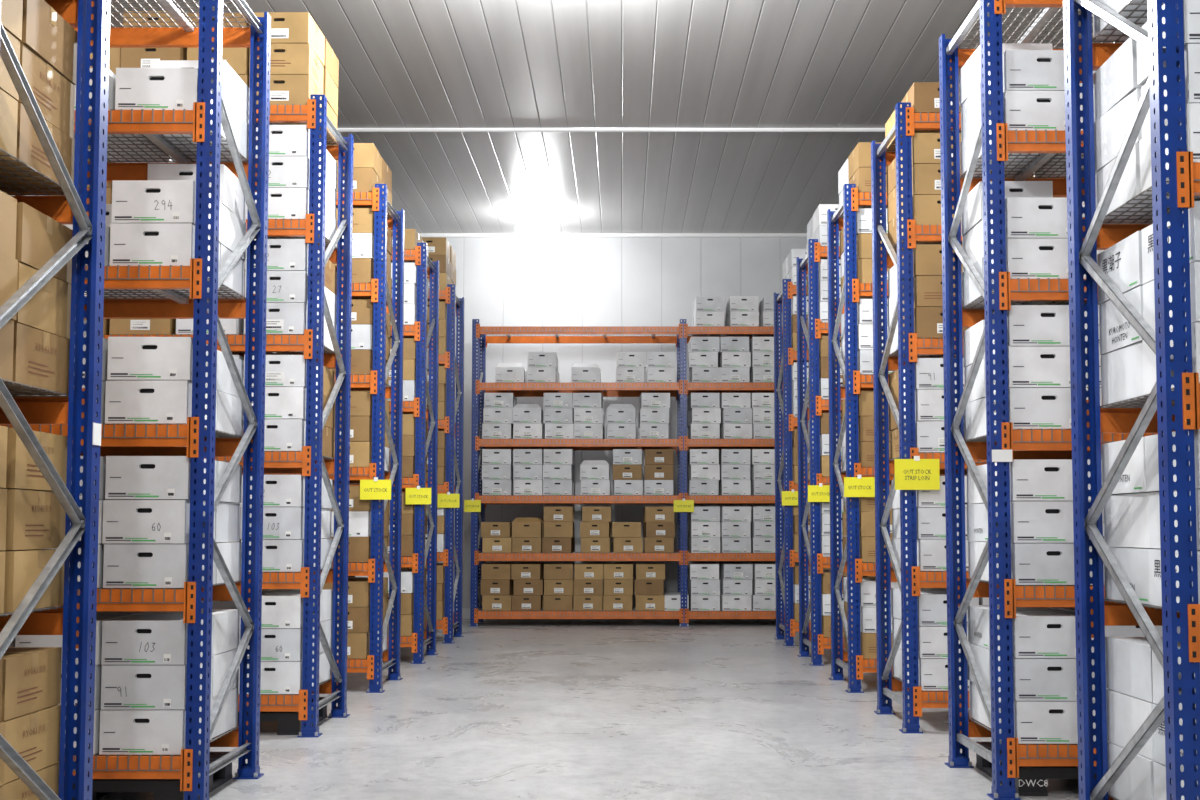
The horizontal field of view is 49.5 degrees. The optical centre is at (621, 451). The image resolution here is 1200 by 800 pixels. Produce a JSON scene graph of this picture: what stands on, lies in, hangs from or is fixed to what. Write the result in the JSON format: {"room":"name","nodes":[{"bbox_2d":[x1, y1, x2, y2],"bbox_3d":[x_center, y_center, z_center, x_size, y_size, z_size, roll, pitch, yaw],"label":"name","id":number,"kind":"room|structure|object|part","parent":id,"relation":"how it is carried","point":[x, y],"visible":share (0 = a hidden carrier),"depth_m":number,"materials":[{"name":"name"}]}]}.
{"room":"warehouse","nodes":[
{"label":"warehouse","id":0,"kind":"room"},
{"bbox_2d":[106,619,1078,799],"bbox_3d":[0.000,1.827,7.832,16.000,0.100,22.050,0,-3,0],"label":"floor","id":1,"kind":"structure","parent":0,"point":[510,709],"depth_m":8.32,"materials":[{"name":"concrete"}]},
{"bbox_2d":[0,0,110,799],"bbox_3d":[-4.775,-0.487,4.376,5.730,4.120,0.965,0,-3,0],"label":"rack","id":2,"kind":"object","parent":1,"relation":"on","point":[84,208],"visible":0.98,"depth_m":4.75,"materials":[{"name":"metal"}]},
{"bbox_2d":[0,0,77,799],"bbox_3d":[-4.692,-0.522,4.375,5.323,3.658,0.917,0,-3,0],"label":"cartons","id":3,"kind":"object","parent":2,"relation":"on","point":[35,342],"visible":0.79,"depth_m":4.50,"materials":[{"name":"brown cardboard"}]},
{"bbox_2d":[92,423,100,445],"bbox_3d":[-1.927,-0.064,4.772,0.003,0.080,0.070,0,-3,0],"label":"paper tag","id":4,"kind":"object","parent":2,"relation":"attached to","point":[96,427],"visible":1,"depth_m":4.76,"materials":[{"name":"white paper"}]},
{"bbox_2d":[0,0,270,799],"bbox_3d":[-4.775,-0.360,6.572,5.730,4.120,0.965,0,-3,0],"label":"rack","id":5,"kind":"object","parent":1,"relation":"on","point":[193,440],"visible":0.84,"depth_m":6.38,"materials":[{"name":"metal"}]},
{"bbox_2d":[9,60,249,754],"bbox_3d":[-4.682,-0.291,6.566,5.305,3.450,0.918,0,-3,0],"label":"cartons","id":6,"kind":"object","parent":5,"relation":"on","point":[141,656],"visible":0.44,"depth_m":6.13,"materials":[{"name":"white cardboard"}]},
{"bbox_3d":[-1.975,-0.360,6.572,0.130,4.120,0.965,0,-3,0],"label":"upright frame","id":7,"kind":"part","parent":5,"relation":"part of","materials":[{"name":"blue paint"}]},
{"bbox_2d":[72,752,232,799],"bbox_3d":[-2.575,1.627,6.455,1.050,0.140,0.784,0,-3,0],"label":"pallet","id":8,"kind":"object","parent":1,"relation":"on","point":[102,789],"visible":0.12,"depth_m":6.08,"materials":[{"name":"black plastic"}]},
{"bbox_2d":[103,94,353,736],"bbox_3d":[-4.775,-0.233,8.768,5.730,4.120,0.965,0,-3,0],"label":"rack","id":9,"kind":"object","parent":1,"relation":"on","point":[310,462],"visible":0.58,"depth_m":8.41,"materials":[{"name":"blue metal"}]},
{"bbox_2d":[15,11,338,693],"bbox_3d":[-4.717,-0.642,8.789,5.374,4.408,0.921,0,-3,0],"label":"cartons","id":10,"kind":"object","parent":9,"relation":"on","point":[303,63],"visible":0.23,"depth_m":8.40,"materials":[{"name":"white cardboard"}]},
{"bbox_3d":[-1.975,-0.233,8.768,0.130,4.120,0.965,0,-3,0],"label":"upright frame","id":11,"kind":"part","parent":9,"relation":"part of","materials":[{"name":"blue paint"}]},
{"bbox_2d":[238,697,326,734],"bbox_3d":[-2.575,1.754,8.651,1.050,0.140,0.784,0,-3,0],"label":"pallet","id":12,"kind":"object","parent":1,"relation":"on","point":[289,723],"visible":0.12,"depth_m":8.26,"materials":[{"name":"black plastic"}]},
{"bbox_2d":[242,184,404,692],"bbox_3d":[-4.775,-0.105,10.964,5.730,4.120,0.965,0,-3,0],"label":"rack","id":13,"kind":"object","parent":1,"relation":"on","point":[391,564],"visible":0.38,"depth_m":10.61,"materials":[{"name":"metal"}]},
{"bbox_2d":[240,143,391,658],"bbox_3d":[-4.691,-0.411,10.979,5.323,4.201,0.914,0,-3,0],"label":"cartons","id":14,"kind":"object","parent":13,"relation":"on","point":[370,169],"visible":0.05,"depth_m":10.57,"materials":[{"name":"white cardboard"}]},
{"bbox_2d":[360,477,390,499],"bbox_3d":[-1.980,0.296,10.453,0.250,0.180,0.018,0,-3,0],"label":"sign","id":15,"kind":"object","parent":13,"relation":"attached to","point":[375,489],"visible":1,"depth_m":10.45,"materials":[{"name":"yellow paper"}]},
{"bbox_3d":[-1.975,-0.105,10.964,0.130,4.120,0.965,0,-3,0],"label":"upright frame","id":16,"kind":"part","parent":13,"relation":"part of","materials":[{"name":"blue paint"}]},
{"bbox_2d":[333,243,438,663],"bbox_3d":[-4.775,0.022,13.161,5.730,4.120,0.965,0,-3,0],"label":"rack","id":17,"kind":"object","parent":1,"relation":"on","point":[418,560],"visible":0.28,"depth_m":12.80,"materials":[{"name":"metal"}]},
{"bbox_2d":[348,229,428,635],"bbox_3d":[-4.687,-0.181,13.169,5.313,3.994,0.918,0,-3,0],"label":"cartons","id":18,"kind":"object","parent":17,"relation":"on","point":[412,237],"visible":0.03,"depth_m":12.76,"materials":[{"name":"white cardboard"}]},
{"bbox_2d":[405,486,430,503],"bbox_3d":[-1.980,0.423,12.650,0.250,0.180,0.018,0,-3,0],"label":"sign","id":19,"kind":"object","parent":17,"relation":"attached to","point":[418,495],"visible":1,"depth_m":12.64,"materials":[{"name":"yellow paper"}]},
{"bbox_3d":[-1.975,0.022,13.161,0.130,4.120,0.965,0,-3,0],"label":"upright frame","id":20,"kind":"part","parent":17,"relation":"part of","materials":[{"name":"blue paint"}]},
{"bbox_2d":[394,284,464,642],"bbox_3d":[-4.775,0.149,15.357,5.730,4.120,0.965,0,-3,0],"label":"rack","id":21,"kind":"object","parent":1,"relation":"on","point":[454,431],"visible":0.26,"depth_m":15.01,"materials":[{"name":"blue metal"}]},
{"bbox_2d":[401,237,455,619],"bbox_3d":[-4.703,-0.260,15.378,5.345,4.408,0.918,0,-3,0],"label":"cartons","id":22,"kind":"object","parent":21,"relation":"on","point":[440,249],"visible":0.02,"depth_m":14.99,"materials":[{"name":"white cardboard"}]},
{"bbox_2d":[438,492,459,507],"bbox_3d":[-1.980,0.551,14.846,0.250,0.180,0.018,0,-3,0],"label":"sign","id":23,"kind":"object","parent":21,"relation":"attached to","point":[448,500],"visible":1,"depth_m":14.84,"materials":[{"name":"yellow paper"}]},
{"bbox_3d":[-1.975,0.149,15.357,0.130,4.120,0.965,0,-3,0],"label":"upright frame","id":24,"kind":"part","parent":21,"relation":"part of","materials":[{"name":"blue paint"}]},
{"bbox_2d":[468,319,804,626],"bbox_3d":[0.825,0.295,17.873,5.730,4.120,0.965,0,-3,0],"label":"rack","id":25,"kind":"object","parent":1,"relation":"on","point":[680,335],"visible":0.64,"depth_m":17.44,"materials":[{"name":"orange metal"}]},
{"bbox_2d":[464,498,480,511],"bbox_3d":[-1.995,0.716,17.361,0.220,0.180,0.018,0,-3,0],"label":"sign","id":26,"kind":"object","parent":25,"relation":"attached to","point":[472,505],"visible":1,"depth_m":17.35,"materials":[{"name":"yellow paper"}]},
{"bbox_3d":[-1.975,0.295,17.873,0.130,4.120,0.965,0,-3,0],"label":"upright frame","id":27,"kind":"part","parent":25,"relation":"part of","materials":[{"name":"blue paint"}]},
{"bbox_2d":[481,296,798,610],"bbox_3d":[0.782,0.035,17.890,5.346,4.230,0.898,0,-3,0],"label":"cartons","id":28,"kind":"object","parent":25,"relation":"on","point":[505,586],"visible":0.7,"depth_m":17.44,"materials":[{"name":"white cardboard"}]},
{"bbox_3d":[0.825,0.295,17.873,0.130,4.120,0.965,0,-3,0],"label":"upright frame","id":29,"kind":"part","parent":25,"relation":"part of","materials":[{"name":"blue paint"}]},
{"bbox_2d":[674,498,693,511],"bbox_3d":[0.825,0.716,17.361,0.270,0.180,0.018,0,-3,0],"label":"sign","id":30,"kind":"object","parent":25,"relation":"attached to","point":[683,505],"visible":1,"depth_m":17.35,"materials":[{"name":"yellow"}]},
{"bbox_2d":[774,279,837,645],"bbox_3d":[4.665,0.131,15.038,5.730,4.120,0.965,0,-3,0],"label":"rack","id":31,"kind":"object","parent":1,"relation":"on","point":[784,424],"visible":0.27,"depth_m":14.68,"materials":[{"name":"metal"}]},
{"bbox_3d":[1.865,0.131,15.038,0.130,4.120,0.965,0,-3,0],"label":"upright frame","id":32,"kind":"part","parent":31,"relation":"part of","materials":[{"name":"blue paint"}]},
{"bbox_2d":[782,489,797,504],"bbox_3d":[1.910,0.512,14.528,0.250,0.180,0.018,0,-3,0],"label":"sign","id":33,"kind":"object","parent":31,"relation":"attached to","point":[788,497],"visible":0.75,"depth_m":14.52,"materials":[{"name":"yellow paper"}]},
{"bbox_2d":[783,249,829,621],"bbox_3d":[4.572,-0.175,15.053,5.302,4.201,0.917,0,-3,0],"label":"cartons","id":34,"kind":"object","parent":31,"relation":"on","point":[789,265],"visible":0.02,"depth_m":14.65,"materials":[{"name":"white cardboard"}]},
{"bbox_2d":[796,239,890,665],"bbox_3d":[4.665,0.013,13.001,5.730,4.120,0.965,0,-3,0],"label":"rack","id":35,"kind":"object","parent":1,"relation":"on","point":[817,562],"visible":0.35,"depth_m":12.65,"materials":[{"name":"metal"}]},
{"bbox_3d":[1.865,0.013,13.001,0.130,4.120,0.965,0,-3,0],"label":"upright frame","id":36,"kind":"part","parent":35,"relation":"part of","materials":[{"name":"blue paint"}]},
{"bbox_2d":[808,483,829,501],"bbox_3d":[1.910,0.394,12.491,0.250,0.180,0.018,0,-3,0],"label":"sign","id":37,"kind":"object","parent":35,"relation":"attached to","point":[816,493],"visible":0.94,"depth_m":12.48,"materials":[{"name":"yellow paper"}]},
{"bbox_2d":[806,204,875,636],"bbox_3d":[4.596,-0.293,13.016,5.353,4.201,0.917,0,-3,0],"label":"cartons","id":38,"kind":"object","parent":35,"relation":"on","point":[817,226],"visible":0.02,"depth_m":12.61,"materials":[{"name":"white cardboard"}]},
{"bbox_2d":[827,184,966,692],"bbox_3d":[4.665,-0.105,10.964,5.730,4.120,0.965,0,-3,0],"label":"rack","id":39,"kind":"object","parent":1,"relation":"on","point":[856,383],"visible":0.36,"depth_m":10.62,"materials":[{"name":"metal"}]},
{"bbox_3d":[1.865,-0.105,10.964,0.130,4.120,0.965,0,-3,0],"label":"upright frame","id":40,"kind":"part","parent":39,"relation":"part of","materials":[{"name":"blue paint"}]},
{"bbox_2d":[844,475,874,496],"bbox_3d":[1.910,0.276,10.455,0.250,0.180,0.018,0,-3,0],"label":"sign","id":41,"kind":"object","parent":39,"relation":"attached to","point":[858,486],"visible":0.99,"depth_m":10.45,"materials":[{"name":"yellow paper"}]},
{"bbox_2d":[838,142,907,658],"bbox_3d":[4.584,-0.411,10.980,5.327,4.201,0.914,0,-3,0],"label":"cartons","id":42,"kind":"object","parent":39,"relation":"on","point":[856,169],"visible":0.03,"depth_m":10.57,"materials":[{"name":"white cardboard"}]},
{"bbox_2d":[871,102,995,732],"bbox_3d":[4.665,-0.223,8.928,5.730,4.120,0.965,0,-3,0],"label":"rack","id":43,"kind":"object","parent":1,"relation":"on","point":[910,575],"visible":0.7,"depth_m":8.58,"materials":[{"name":"blue metal"}]},
{"bbox_3d":[1.865,-0.223,8.928,0.130,4.120,0.965,0,-3,0],"label":"upright frame","id":44,"kind":"part","parent":43,"relation":"part of","materials":[{"name":"blue paint"}]},
{"bbox_2d":[894,456,939,489],"bbox_3d":[1.910,0.138,8.419,0.290,0.220,0.018,0,-3,0],"label":"sign","id":45,"kind":"object","parent":43,"relation":"attached to","point":[916,473],"visible":1,"depth_m":8.41,"materials":[{"name":"yellow paper"}]},
{"bbox_2d":[885,82,1084,690],"bbox_3d":[4.573,-0.426,8.936,5.306,3.994,0.916,0,-3,0],"label":"cartons","id":46,"kind":"object","parent":43,"relation":"on","point":[924,97],"visible":0.11,"depth_m":8.52,"materials":[{"name":"white cardboard"}]},
{"bbox_2d":[976,742,1096,795],"bbox_3d":[2.476,1.645,6.774,1.055,0.140,0.784,0,-3,0],"label":"pallet","id":47,"kind":"object","parent":1,"relation":"on","point":[1032,780],"visible":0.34,"depth_m":6.39,"materials":[{"name":"black plastic"}]},
{"bbox_2d":[939,0,1157,799],"bbox_3d":[4.665,-0.342,6.891,5.730,4.120,0.965,0,-3,0],"label":"rack","id":48,"kind":"object","parent":1,"relation":"on","point":[955,188],"visible":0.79,"depth_m":6.54,"materials":[{"name":"blue metal"}]},
{"bbox_3d":[1.865,-0.342,6.891,0.130,4.120,0.965,0,-3,0],"label":"upright frame","id":49,"kind":"part","parent":48,"relation":"part of","materials":[{"name":"blue paint"}]},
{"bbox_2d":[992,450,1011,461],"bbox_3d":[1.870,0.020,6.396,0.100,0.060,0.003,0,-3,0],"label":"paper tag","id":50,"kind":"object","parent":48,"relation":"attached to","point":[997,455],"visible":1,"depth_m":6.39,"materials":[{"name":"white paper"}]},
{"bbox_2d":[959,43,1179,743],"bbox_3d":[4.587,-0.376,6.889,5.332,3.657,0.913,0,-3,0],"label":"cartons","id":51,"kind":"object","parent":48,"relation":"on","point":[1038,336],"visible":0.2,"depth_m":6.47,"materials":[{"name":"white cardboard"}]},
{"bbox_2d":[1063,0,1199,799],"bbox_3d":[4.665,-0.461,4.825,5.730,4.120,0.965,0,-3,0],"label":"rack","id":52,"kind":"object","parent":1,"relation":"on","point":[1088,234],"visible":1,"depth_m":4.70,"materials":[{"name":"metal"}]},
{"bbox_2d":[1093,0,1199,799],"bbox_3d":[4.581,-0.496,4.825,5.320,3.657,0.918,0,-3,0],"label":"cartons","id":53,"kind":"object","parent":52,"relation":"on","point":[1134,673],"visible":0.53,"depth_m":4.90,"materials":[{"name":"white cardboard"}]},
{"bbox_2d":[110,0,1123,232],"bbox_3d":[0.000,-3.874,8.163,16.000,0.100,22.050,0,-3,0],"label":"ceiling","id":54,"kind":"structure","parent":0,"point":[403,63],"depth_m":12.98,"materials":[{"name":"grey metal"}]},
{"bbox_2d":[337,128,884,131],"bbox_3d":[0.000,-3.465,14.024,15.800,0.035,0.060,0,-3,0],"label":"trim","id":55,"kind":"structure","parent":54,"relation":"attached to","point":[338,129],"depth_m":14.00,"materials":[{"name":"white metal"}]},
{"bbox_2d":[431,237,806,607],"bbox_3d":[0.000,-0.388,18.954,16.000,5.610,0.100,0,-3,0],"label":"wall","id":56,"kind":"structure","parent":0,"point":[502,281],"depth_m":19.01,"materials":[{"name":"white paint"}]},
{"bbox_2d":[453,608,479,618],"bbox_3d":[0.000,2.333,18.731,15.800,0.150,0.030,0,-3,0],"label":"baseboard","id":57,"kind":"structure","parent":56,"relation":"attached to","point":[465,611],"depth_m":18.72,"materials":[{"name":"white"}]},
{"bbox_2d":[419,233,806,236],"bbox_3d":[0.000,-3.168,19.040,15.800,0.050,0.050,0,-3,0],"label":"trim","id":58,"kind":"structure","parent":56,"relation":"attached to","point":[420,234],"depth_m":19.02,"materials":[{"name":"white metal"}]}
]}

